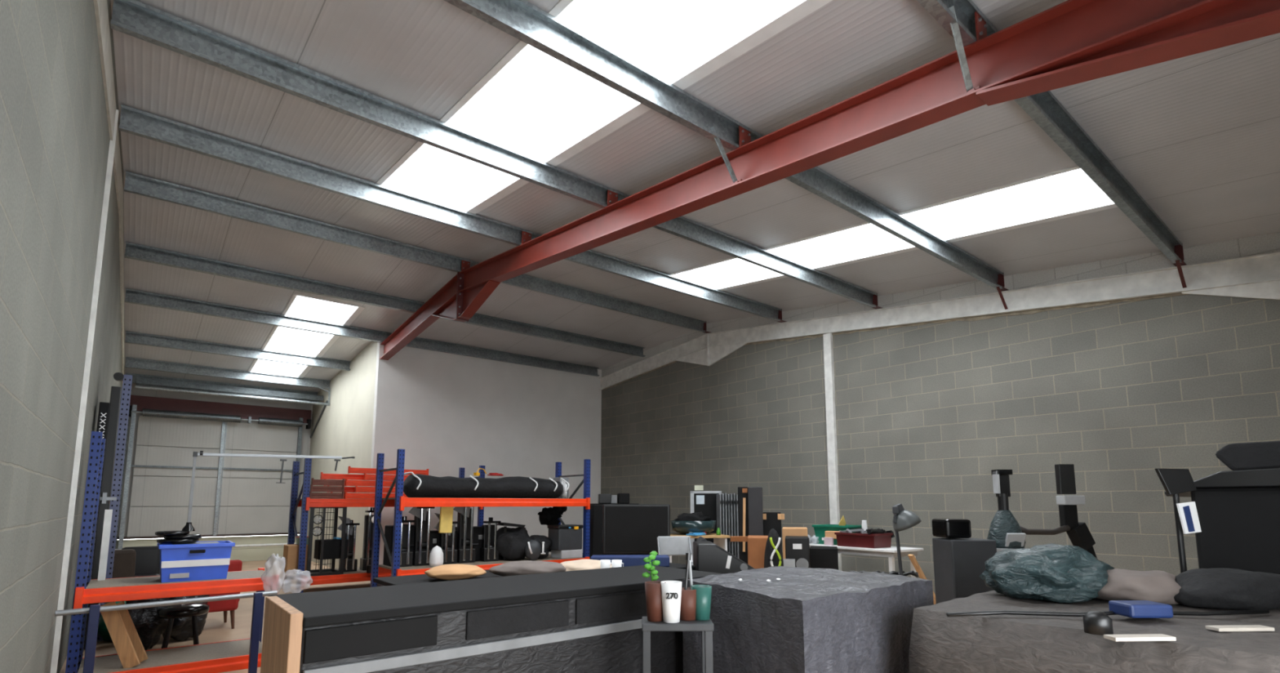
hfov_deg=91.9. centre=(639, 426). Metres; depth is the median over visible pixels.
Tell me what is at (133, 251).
purlin
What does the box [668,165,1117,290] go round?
window
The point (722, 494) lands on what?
trestle
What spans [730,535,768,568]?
chair
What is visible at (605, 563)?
mug
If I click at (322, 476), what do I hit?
beam
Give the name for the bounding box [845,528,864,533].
tool
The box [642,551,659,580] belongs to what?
sprig
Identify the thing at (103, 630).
bag
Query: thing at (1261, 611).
cable
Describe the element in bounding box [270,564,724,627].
countertop
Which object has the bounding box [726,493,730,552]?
trestle
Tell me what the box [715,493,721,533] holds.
trestle
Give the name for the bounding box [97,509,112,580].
batten
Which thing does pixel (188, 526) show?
socket
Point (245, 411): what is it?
beam
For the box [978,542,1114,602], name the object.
bag
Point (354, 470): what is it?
beam
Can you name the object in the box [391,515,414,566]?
lighting
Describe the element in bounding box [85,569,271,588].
shelf
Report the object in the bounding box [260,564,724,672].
workbench
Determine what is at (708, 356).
trim
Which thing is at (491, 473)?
strap
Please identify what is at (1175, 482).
tablet stand
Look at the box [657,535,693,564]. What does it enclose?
folding chair
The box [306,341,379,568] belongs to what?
wall
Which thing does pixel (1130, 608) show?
tin
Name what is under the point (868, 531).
torch
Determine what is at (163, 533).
disc
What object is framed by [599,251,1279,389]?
roof beam
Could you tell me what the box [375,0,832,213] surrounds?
window
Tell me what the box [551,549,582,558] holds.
carton
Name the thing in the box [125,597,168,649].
bag
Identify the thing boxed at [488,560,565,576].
folded blanket
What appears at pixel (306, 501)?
storage rack
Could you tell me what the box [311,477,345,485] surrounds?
beam
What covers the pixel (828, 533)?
parcel
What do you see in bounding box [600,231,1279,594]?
wall
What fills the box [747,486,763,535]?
case
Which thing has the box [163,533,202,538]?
disc
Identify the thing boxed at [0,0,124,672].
wall
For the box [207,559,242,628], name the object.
armchair
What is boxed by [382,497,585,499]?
shelf
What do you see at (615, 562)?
mug
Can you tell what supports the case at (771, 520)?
on the floor
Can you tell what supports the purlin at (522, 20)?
attached to the rafter
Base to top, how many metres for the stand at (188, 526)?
0.658 m
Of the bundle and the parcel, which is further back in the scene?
the parcel
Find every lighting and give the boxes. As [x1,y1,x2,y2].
[337,515,359,571]
[359,506,374,570]
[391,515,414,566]
[408,506,435,565]
[434,512,459,564]
[453,506,475,563]
[479,516,500,561]
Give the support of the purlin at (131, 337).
attached to the ceiling at (148, 221)
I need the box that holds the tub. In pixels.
[296,535,308,544]
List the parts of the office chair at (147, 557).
seat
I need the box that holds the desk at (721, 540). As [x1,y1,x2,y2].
[668,533,729,562]
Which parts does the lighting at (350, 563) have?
plate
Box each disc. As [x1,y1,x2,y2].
[155,530,189,536]
[156,537,199,543]
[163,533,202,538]
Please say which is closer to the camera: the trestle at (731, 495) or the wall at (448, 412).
the trestle at (731, 495)
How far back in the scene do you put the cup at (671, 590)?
2.62 m
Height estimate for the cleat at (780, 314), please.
0.195 m
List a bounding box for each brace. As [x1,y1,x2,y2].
[709,125,742,184]
[947,5,980,93]
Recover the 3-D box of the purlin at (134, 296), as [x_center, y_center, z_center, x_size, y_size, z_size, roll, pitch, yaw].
[-4.200,-1.583,11.566,8.362,0.195,0.081,6,-9,-39]
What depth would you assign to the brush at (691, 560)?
2.77 m
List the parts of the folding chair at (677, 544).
leg, backrest, leg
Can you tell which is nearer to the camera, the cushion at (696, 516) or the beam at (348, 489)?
the cushion at (696, 516)
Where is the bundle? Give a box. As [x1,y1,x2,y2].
[1096,568,1181,604]
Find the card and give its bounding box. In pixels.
[838,515,845,525]
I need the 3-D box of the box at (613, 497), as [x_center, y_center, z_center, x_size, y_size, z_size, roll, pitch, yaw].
[-0.445,1.205,10.330,0.100,0.140,0.200,1,-7,-10]
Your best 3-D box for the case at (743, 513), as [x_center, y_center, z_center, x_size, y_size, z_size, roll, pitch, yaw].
[1.444,1.602,8.607,0.136,1.529,0.320,-1,-7,9]
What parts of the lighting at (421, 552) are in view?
plate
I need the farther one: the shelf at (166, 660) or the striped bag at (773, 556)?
the striped bag at (773, 556)
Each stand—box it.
[182,450,355,531]
[641,616,713,672]
[986,469,1030,551]
[1154,467,1201,573]
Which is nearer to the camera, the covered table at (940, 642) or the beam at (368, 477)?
the covered table at (940, 642)
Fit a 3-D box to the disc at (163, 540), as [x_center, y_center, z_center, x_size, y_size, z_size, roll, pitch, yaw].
[-3.678,0.905,4.927,0.270,0.036,0.270,6,-9,-39]
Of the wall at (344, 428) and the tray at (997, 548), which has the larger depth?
the wall at (344, 428)
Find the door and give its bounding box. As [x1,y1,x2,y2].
[115,404,302,548]
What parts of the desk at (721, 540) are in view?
leg panel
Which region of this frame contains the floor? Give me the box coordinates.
[59,559,370,672]
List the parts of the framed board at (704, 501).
panel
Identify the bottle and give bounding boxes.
[715,527,720,534]
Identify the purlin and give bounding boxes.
[110,0,876,306]
[119,104,781,320]
[124,171,706,332]
[124,241,644,356]
[124,288,599,376]
[124,330,351,370]
[124,356,330,389]
[125,373,318,395]
[444,0,1003,288]
[916,0,1182,263]
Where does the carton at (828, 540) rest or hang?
on the table at (891, 552)
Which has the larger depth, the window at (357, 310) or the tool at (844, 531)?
the window at (357, 310)
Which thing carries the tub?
on the cardboard box at (290, 562)
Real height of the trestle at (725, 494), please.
1.110 m
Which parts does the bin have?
sloping lid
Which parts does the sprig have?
stem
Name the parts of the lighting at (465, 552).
plate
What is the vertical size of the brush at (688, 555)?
0.272 m
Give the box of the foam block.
[438,506,453,533]
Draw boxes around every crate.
[156,540,235,582]
[812,524,862,544]
[834,531,893,547]
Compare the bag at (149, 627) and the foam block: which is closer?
the bag at (149, 627)
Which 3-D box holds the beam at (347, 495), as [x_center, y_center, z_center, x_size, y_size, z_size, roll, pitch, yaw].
[-3.911,1.070,9.676,1.310,0.110,0.060,6,-9,-39]
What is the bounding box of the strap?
[487,472,503,475]
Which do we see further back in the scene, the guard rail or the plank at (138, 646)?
the guard rail
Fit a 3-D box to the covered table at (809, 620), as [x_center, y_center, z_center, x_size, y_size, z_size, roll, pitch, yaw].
[0.758,1.218,3.059,1.144,0.931,0.929,6,-9,-41]
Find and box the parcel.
[824,530,839,538]
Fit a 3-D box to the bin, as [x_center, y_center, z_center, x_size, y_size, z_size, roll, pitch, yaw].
[3.472,0.866,2.930,0.810,1.600,1.298,6,-9,-39]
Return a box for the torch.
[866,528,884,533]
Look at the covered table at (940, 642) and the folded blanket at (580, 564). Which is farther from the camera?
the folded blanket at (580, 564)
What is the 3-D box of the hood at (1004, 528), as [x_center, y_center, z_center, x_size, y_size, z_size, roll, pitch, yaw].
[2.680,0.749,4.543,0.250,0.276,0.250,0,-7,0]
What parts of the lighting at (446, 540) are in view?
plate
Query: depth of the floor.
6.95 m
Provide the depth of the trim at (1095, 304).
7.84 m
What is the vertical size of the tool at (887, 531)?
0.089 m
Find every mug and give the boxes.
[600,559,612,568]
[611,559,623,567]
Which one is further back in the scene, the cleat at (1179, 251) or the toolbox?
the toolbox
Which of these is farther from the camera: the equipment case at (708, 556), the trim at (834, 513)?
the trim at (834, 513)
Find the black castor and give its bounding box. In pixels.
[1082,610,1113,635]
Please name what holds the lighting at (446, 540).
on the storage rack at (399, 501)
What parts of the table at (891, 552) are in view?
leg, leg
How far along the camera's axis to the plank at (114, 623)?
4.55 m
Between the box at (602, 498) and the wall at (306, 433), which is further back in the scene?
the wall at (306, 433)
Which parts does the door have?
cross rail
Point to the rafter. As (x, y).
(1069, 42)
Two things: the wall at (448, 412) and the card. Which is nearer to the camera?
the card
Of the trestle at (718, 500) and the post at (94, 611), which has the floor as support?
the post at (94, 611)
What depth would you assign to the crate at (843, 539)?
7.65 m
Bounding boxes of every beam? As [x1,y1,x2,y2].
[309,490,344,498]
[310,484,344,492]
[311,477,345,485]
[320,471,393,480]
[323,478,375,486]
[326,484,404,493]
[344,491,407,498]
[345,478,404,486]
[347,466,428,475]
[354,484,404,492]
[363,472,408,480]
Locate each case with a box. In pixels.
[382,524,414,566]
[429,529,457,550]
[455,525,482,560]
[693,541,754,573]
[737,486,748,563]
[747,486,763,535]
[763,511,784,547]
[782,535,809,567]
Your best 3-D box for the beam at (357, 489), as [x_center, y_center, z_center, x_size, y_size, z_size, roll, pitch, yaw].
[-3.887,0.977,9.706,1.090,0.110,0.060,6,-9,-39]
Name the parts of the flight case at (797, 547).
label plate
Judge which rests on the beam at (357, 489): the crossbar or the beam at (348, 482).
the beam at (348, 482)
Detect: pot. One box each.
[644,580,666,621]
[680,586,696,620]
[690,584,711,620]
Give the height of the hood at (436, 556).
0.260 m
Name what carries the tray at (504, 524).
on the bag at (511, 544)
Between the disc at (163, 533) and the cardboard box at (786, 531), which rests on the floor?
the cardboard box at (786, 531)
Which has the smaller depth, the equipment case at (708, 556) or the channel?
the equipment case at (708, 556)
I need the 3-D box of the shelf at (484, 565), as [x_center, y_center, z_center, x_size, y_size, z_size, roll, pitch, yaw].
[-2.086,1.838,8.453,2.650,0.020,0.860,6,-9,-39]
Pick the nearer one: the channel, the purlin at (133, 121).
the purlin at (133, 121)
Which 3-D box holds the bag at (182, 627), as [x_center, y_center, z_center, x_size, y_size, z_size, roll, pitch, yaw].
[-4.413,1.756,5.967,0.424,0.576,0.501,6,-9,-39]
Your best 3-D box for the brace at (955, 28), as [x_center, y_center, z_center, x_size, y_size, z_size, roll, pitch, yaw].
[1.667,-1.942,3.216,0.346,0.339,0.072,6,-10,-42]
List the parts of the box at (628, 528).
trolley frame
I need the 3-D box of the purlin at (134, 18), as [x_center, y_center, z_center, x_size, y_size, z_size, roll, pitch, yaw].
[0.127,-2.139,6.272,8.362,0.196,0.086,6,-9,-39]
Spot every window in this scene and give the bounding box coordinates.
[248,293,364,377]
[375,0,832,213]
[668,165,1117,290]
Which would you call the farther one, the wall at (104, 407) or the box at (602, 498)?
the box at (602, 498)
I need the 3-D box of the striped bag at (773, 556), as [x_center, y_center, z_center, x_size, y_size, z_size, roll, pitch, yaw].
[1.486,1.639,6.837,0.218,1.023,0.223,0,-7,0]
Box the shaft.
[128,404,311,428]
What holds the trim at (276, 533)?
attached to the wall at (306, 433)
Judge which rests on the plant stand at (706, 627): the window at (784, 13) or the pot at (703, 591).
the pot at (703, 591)
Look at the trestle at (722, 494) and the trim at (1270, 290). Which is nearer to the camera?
the trim at (1270, 290)
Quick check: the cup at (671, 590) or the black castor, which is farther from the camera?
the cup at (671, 590)
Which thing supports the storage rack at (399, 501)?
on the floor
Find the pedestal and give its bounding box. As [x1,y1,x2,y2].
[931,518,996,603]
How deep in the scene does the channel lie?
13.22 m
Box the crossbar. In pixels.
[1019,524,1070,534]
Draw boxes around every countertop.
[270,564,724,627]
[373,562,695,586]
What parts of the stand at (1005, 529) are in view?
white panel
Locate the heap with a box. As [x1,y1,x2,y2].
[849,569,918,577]
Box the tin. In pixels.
[1108,600,1173,617]
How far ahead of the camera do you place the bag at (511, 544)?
8.47 m
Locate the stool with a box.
[156,602,209,648]
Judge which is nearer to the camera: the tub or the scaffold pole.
the scaffold pole
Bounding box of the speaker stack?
[589,504,604,559]
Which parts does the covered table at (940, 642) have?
pale strip, pale strip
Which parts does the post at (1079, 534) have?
bent leg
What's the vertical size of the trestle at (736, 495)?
1.090 m
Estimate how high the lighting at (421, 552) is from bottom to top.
0.858 m
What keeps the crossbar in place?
attached to the post at (1079, 534)
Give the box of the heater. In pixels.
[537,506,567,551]
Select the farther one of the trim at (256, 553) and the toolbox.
the trim at (256, 553)
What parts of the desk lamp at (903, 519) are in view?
lamp shade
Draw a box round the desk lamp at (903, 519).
[892,503,921,575]
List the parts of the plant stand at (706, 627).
leg, leg, leg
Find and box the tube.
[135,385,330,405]
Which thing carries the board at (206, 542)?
on the crate at (208, 561)
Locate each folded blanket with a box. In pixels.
[424,564,486,579]
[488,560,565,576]
[560,559,611,571]
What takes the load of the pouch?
on the storage rack at (399, 501)
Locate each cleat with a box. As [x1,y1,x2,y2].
[702,320,710,333]
[777,308,786,322]
[871,293,882,309]
[996,273,1008,291]
[1173,244,1186,266]
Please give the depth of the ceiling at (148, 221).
9.77 m
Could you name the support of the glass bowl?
on the desk at (721, 540)
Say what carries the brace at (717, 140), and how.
attached to the rafter
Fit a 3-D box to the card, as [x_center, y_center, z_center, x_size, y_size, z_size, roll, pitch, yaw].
[2.710,1.293,8.283,0.225,0.225,0.035,6,-9,-40]
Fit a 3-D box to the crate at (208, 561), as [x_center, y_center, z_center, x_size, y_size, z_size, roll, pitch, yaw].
[-3.583,1.074,4.980,0.490,0.283,0.390,6,-9,-39]
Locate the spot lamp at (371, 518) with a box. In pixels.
[366,515,373,573]
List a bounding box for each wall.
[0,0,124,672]
[83,401,110,650]
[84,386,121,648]
[117,370,312,536]
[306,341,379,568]
[368,342,601,564]
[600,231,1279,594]
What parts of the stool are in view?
leg, leg, seat, leg, leg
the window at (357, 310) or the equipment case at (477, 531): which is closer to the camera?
the equipment case at (477, 531)
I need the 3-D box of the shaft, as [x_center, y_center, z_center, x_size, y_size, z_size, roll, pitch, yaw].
[-9.331,-0.203,13.936,3.435,0.220,0.263,6,-9,-39]
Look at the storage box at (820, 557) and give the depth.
7.47 m
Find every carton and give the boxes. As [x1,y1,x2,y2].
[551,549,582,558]
[823,537,833,545]
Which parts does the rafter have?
plate, plate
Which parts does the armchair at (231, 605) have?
leg, leg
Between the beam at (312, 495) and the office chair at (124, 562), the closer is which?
the office chair at (124, 562)
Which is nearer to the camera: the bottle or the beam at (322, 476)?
the bottle
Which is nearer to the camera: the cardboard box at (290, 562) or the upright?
the upright
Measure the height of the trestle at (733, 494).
1.110 m
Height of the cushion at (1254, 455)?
0.144 m
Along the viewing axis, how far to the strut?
14.53 m
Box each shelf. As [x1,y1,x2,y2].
[77,638,262,672]
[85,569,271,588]
[305,566,366,576]
[377,554,582,569]
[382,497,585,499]
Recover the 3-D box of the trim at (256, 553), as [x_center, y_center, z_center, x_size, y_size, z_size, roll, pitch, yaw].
[-9.456,2.721,13.708,3.592,0.560,0.040,6,-9,-39]
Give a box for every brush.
[684,552,691,589]
[688,554,693,586]
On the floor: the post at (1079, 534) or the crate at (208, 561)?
the post at (1079, 534)
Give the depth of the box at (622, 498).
10.24 m
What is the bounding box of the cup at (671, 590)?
[660,580,681,622]
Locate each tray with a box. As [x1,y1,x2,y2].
[497,522,525,559]
[996,547,1030,551]
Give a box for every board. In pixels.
[172,541,219,544]
[689,484,721,555]
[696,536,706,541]
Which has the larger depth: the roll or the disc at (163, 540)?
the roll
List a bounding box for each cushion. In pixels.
[674,511,711,520]
[1215,440,1279,470]
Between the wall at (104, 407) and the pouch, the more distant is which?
the pouch
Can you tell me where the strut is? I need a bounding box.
[310,400,328,437]
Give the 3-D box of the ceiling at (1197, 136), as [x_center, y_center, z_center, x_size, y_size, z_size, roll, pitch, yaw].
[0.762,-2.275,5.612,8.942,1.089,8.750,6,-9,-39]
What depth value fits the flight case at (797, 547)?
7.07 m
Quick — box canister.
[861,520,867,530]
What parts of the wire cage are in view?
fan blade, fan blade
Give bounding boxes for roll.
[403,471,569,497]
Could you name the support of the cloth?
on the desk at (721, 540)
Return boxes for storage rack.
[65,431,279,672]
[284,457,484,592]
[370,448,590,586]
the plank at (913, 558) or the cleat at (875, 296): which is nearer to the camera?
the plank at (913, 558)
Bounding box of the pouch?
[524,539,545,559]
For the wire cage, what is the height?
1.000 m
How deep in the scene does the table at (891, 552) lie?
7.51 m
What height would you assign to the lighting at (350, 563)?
0.840 m
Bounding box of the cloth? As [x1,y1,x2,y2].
[686,532,706,535]
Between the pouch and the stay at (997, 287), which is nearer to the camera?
the stay at (997, 287)
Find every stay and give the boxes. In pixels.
[995,283,1008,309]
[1175,259,1186,288]
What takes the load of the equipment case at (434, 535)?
on the storage rack at (399, 501)
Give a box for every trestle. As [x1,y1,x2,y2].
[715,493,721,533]
[720,493,724,534]
[721,493,727,534]
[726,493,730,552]
[728,493,733,554]
[729,493,736,556]
[734,493,738,558]
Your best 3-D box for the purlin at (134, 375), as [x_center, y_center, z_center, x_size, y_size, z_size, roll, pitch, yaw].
[-9.151,-0.874,13.786,3.567,0.195,0.081,6,-9,-39]
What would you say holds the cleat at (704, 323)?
attached to the wall at (1119, 393)
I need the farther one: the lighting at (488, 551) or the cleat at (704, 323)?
the cleat at (704, 323)
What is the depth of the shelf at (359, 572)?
9.21 m
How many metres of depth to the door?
13.73 m
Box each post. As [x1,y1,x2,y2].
[82,604,100,672]
[248,591,262,672]
[1054,463,1097,557]
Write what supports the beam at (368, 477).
on the beam at (348, 482)
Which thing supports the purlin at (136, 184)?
attached to the rafter
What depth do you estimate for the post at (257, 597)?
4.50 m
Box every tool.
[473,467,486,475]
[839,529,852,532]
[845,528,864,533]
[885,530,894,537]
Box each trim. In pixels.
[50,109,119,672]
[93,0,124,381]
[115,534,299,560]
[116,532,299,539]
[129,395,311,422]
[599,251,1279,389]
[602,292,1187,390]
[675,334,746,365]
[822,332,841,570]
[1181,280,1279,299]
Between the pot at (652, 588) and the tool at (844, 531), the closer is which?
the pot at (652, 588)
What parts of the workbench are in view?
panel, drawer, drawer, drawer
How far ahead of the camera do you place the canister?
8.02 m
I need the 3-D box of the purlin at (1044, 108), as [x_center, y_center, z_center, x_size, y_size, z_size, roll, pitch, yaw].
[2.221,-2.083,3.669,8.362,0.196,0.086,6,-9,-39]
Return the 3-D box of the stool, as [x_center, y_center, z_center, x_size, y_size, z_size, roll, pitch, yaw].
[-4.058,1.781,5.481,0.380,0.412,0.380,6,-9,-39]
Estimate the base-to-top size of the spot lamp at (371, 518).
0.850 m
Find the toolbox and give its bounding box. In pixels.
[547,524,582,550]
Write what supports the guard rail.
attached to the wall at (55, 139)
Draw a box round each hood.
[429,545,443,566]
[986,510,1026,548]
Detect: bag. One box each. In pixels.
[97,600,125,640]
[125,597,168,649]
[162,594,209,640]
[496,526,532,559]
[524,534,551,559]
[764,528,783,567]
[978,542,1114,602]
[1173,567,1279,609]
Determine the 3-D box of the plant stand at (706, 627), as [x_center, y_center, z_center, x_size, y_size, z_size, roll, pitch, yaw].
[0.159,1.232,2.629,0.300,0.800,0.180,0,-7,0]
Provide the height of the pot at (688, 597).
0.130 m
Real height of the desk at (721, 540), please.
0.858 m
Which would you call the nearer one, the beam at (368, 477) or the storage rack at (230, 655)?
the storage rack at (230, 655)
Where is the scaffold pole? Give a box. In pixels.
[54,590,277,616]
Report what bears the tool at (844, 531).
in the crate at (843, 539)
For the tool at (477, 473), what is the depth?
8.49 m
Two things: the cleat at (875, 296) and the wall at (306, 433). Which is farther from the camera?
the wall at (306, 433)
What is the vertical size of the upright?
2.590 m
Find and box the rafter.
[379,0,1279,359]
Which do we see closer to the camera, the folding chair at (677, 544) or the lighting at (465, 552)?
the folding chair at (677, 544)
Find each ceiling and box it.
[110,0,1279,322]
[123,171,709,391]
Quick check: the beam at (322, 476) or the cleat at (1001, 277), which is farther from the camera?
the beam at (322, 476)
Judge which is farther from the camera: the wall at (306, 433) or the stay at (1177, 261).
the wall at (306, 433)
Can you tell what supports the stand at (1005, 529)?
on the floor
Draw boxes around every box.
[281,543,307,576]
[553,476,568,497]
[590,554,669,566]
[598,493,611,503]
[602,503,670,554]
[610,494,617,503]
[617,493,629,503]
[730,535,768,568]
[782,526,807,558]
[809,545,838,569]
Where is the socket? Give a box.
[182,521,195,531]
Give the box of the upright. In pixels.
[96,372,132,641]
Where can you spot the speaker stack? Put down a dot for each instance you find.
(596, 510)
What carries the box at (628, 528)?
on the floor
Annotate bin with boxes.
[1164,440,1279,573]
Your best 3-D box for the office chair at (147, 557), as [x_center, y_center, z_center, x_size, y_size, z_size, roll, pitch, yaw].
[-5.944,1.828,7.382,0.489,0.778,0.514,6,-9,-39]
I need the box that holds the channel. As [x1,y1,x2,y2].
[135,377,323,404]
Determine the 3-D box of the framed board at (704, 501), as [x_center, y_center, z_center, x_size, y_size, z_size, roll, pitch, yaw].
[1.053,1.721,9.814,0.500,1.590,0.060,0,-7,4]
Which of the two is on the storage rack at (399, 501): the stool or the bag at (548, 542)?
the bag at (548, 542)
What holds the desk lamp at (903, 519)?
on the floor
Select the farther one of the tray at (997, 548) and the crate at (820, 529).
the crate at (820, 529)
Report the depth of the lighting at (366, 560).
9.67 m
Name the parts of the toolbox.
lid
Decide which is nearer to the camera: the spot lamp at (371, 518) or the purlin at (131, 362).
the spot lamp at (371, 518)
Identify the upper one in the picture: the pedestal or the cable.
the pedestal
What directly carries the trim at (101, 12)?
attached to the wall at (55, 139)
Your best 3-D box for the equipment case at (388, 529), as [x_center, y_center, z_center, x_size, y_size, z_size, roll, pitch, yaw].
[-3.026,1.515,7.957,0.420,0.500,0.338,6,-9,-39]
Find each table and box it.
[682,565,933,672]
[808,542,923,577]
[908,590,1279,672]
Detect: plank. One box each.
[100,601,140,667]
[115,600,148,662]
[907,553,936,604]
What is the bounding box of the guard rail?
[115,542,296,549]
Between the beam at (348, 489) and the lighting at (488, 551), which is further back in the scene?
the beam at (348, 489)
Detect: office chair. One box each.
[111,548,136,577]
[121,545,159,576]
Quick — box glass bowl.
[670,520,715,533]
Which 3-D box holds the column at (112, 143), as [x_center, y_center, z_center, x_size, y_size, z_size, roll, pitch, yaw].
[-3.922,-0.277,4.373,0.030,4.221,0.030,6,-9,-39]
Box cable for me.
[946,608,1269,616]
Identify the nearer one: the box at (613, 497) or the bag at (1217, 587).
the bag at (1217, 587)
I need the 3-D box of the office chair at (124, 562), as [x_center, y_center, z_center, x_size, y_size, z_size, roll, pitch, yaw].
[-5.781,1.766,6.883,0.514,0.778,0.489,-5,-8,33]
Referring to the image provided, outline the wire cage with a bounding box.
[304,506,348,576]

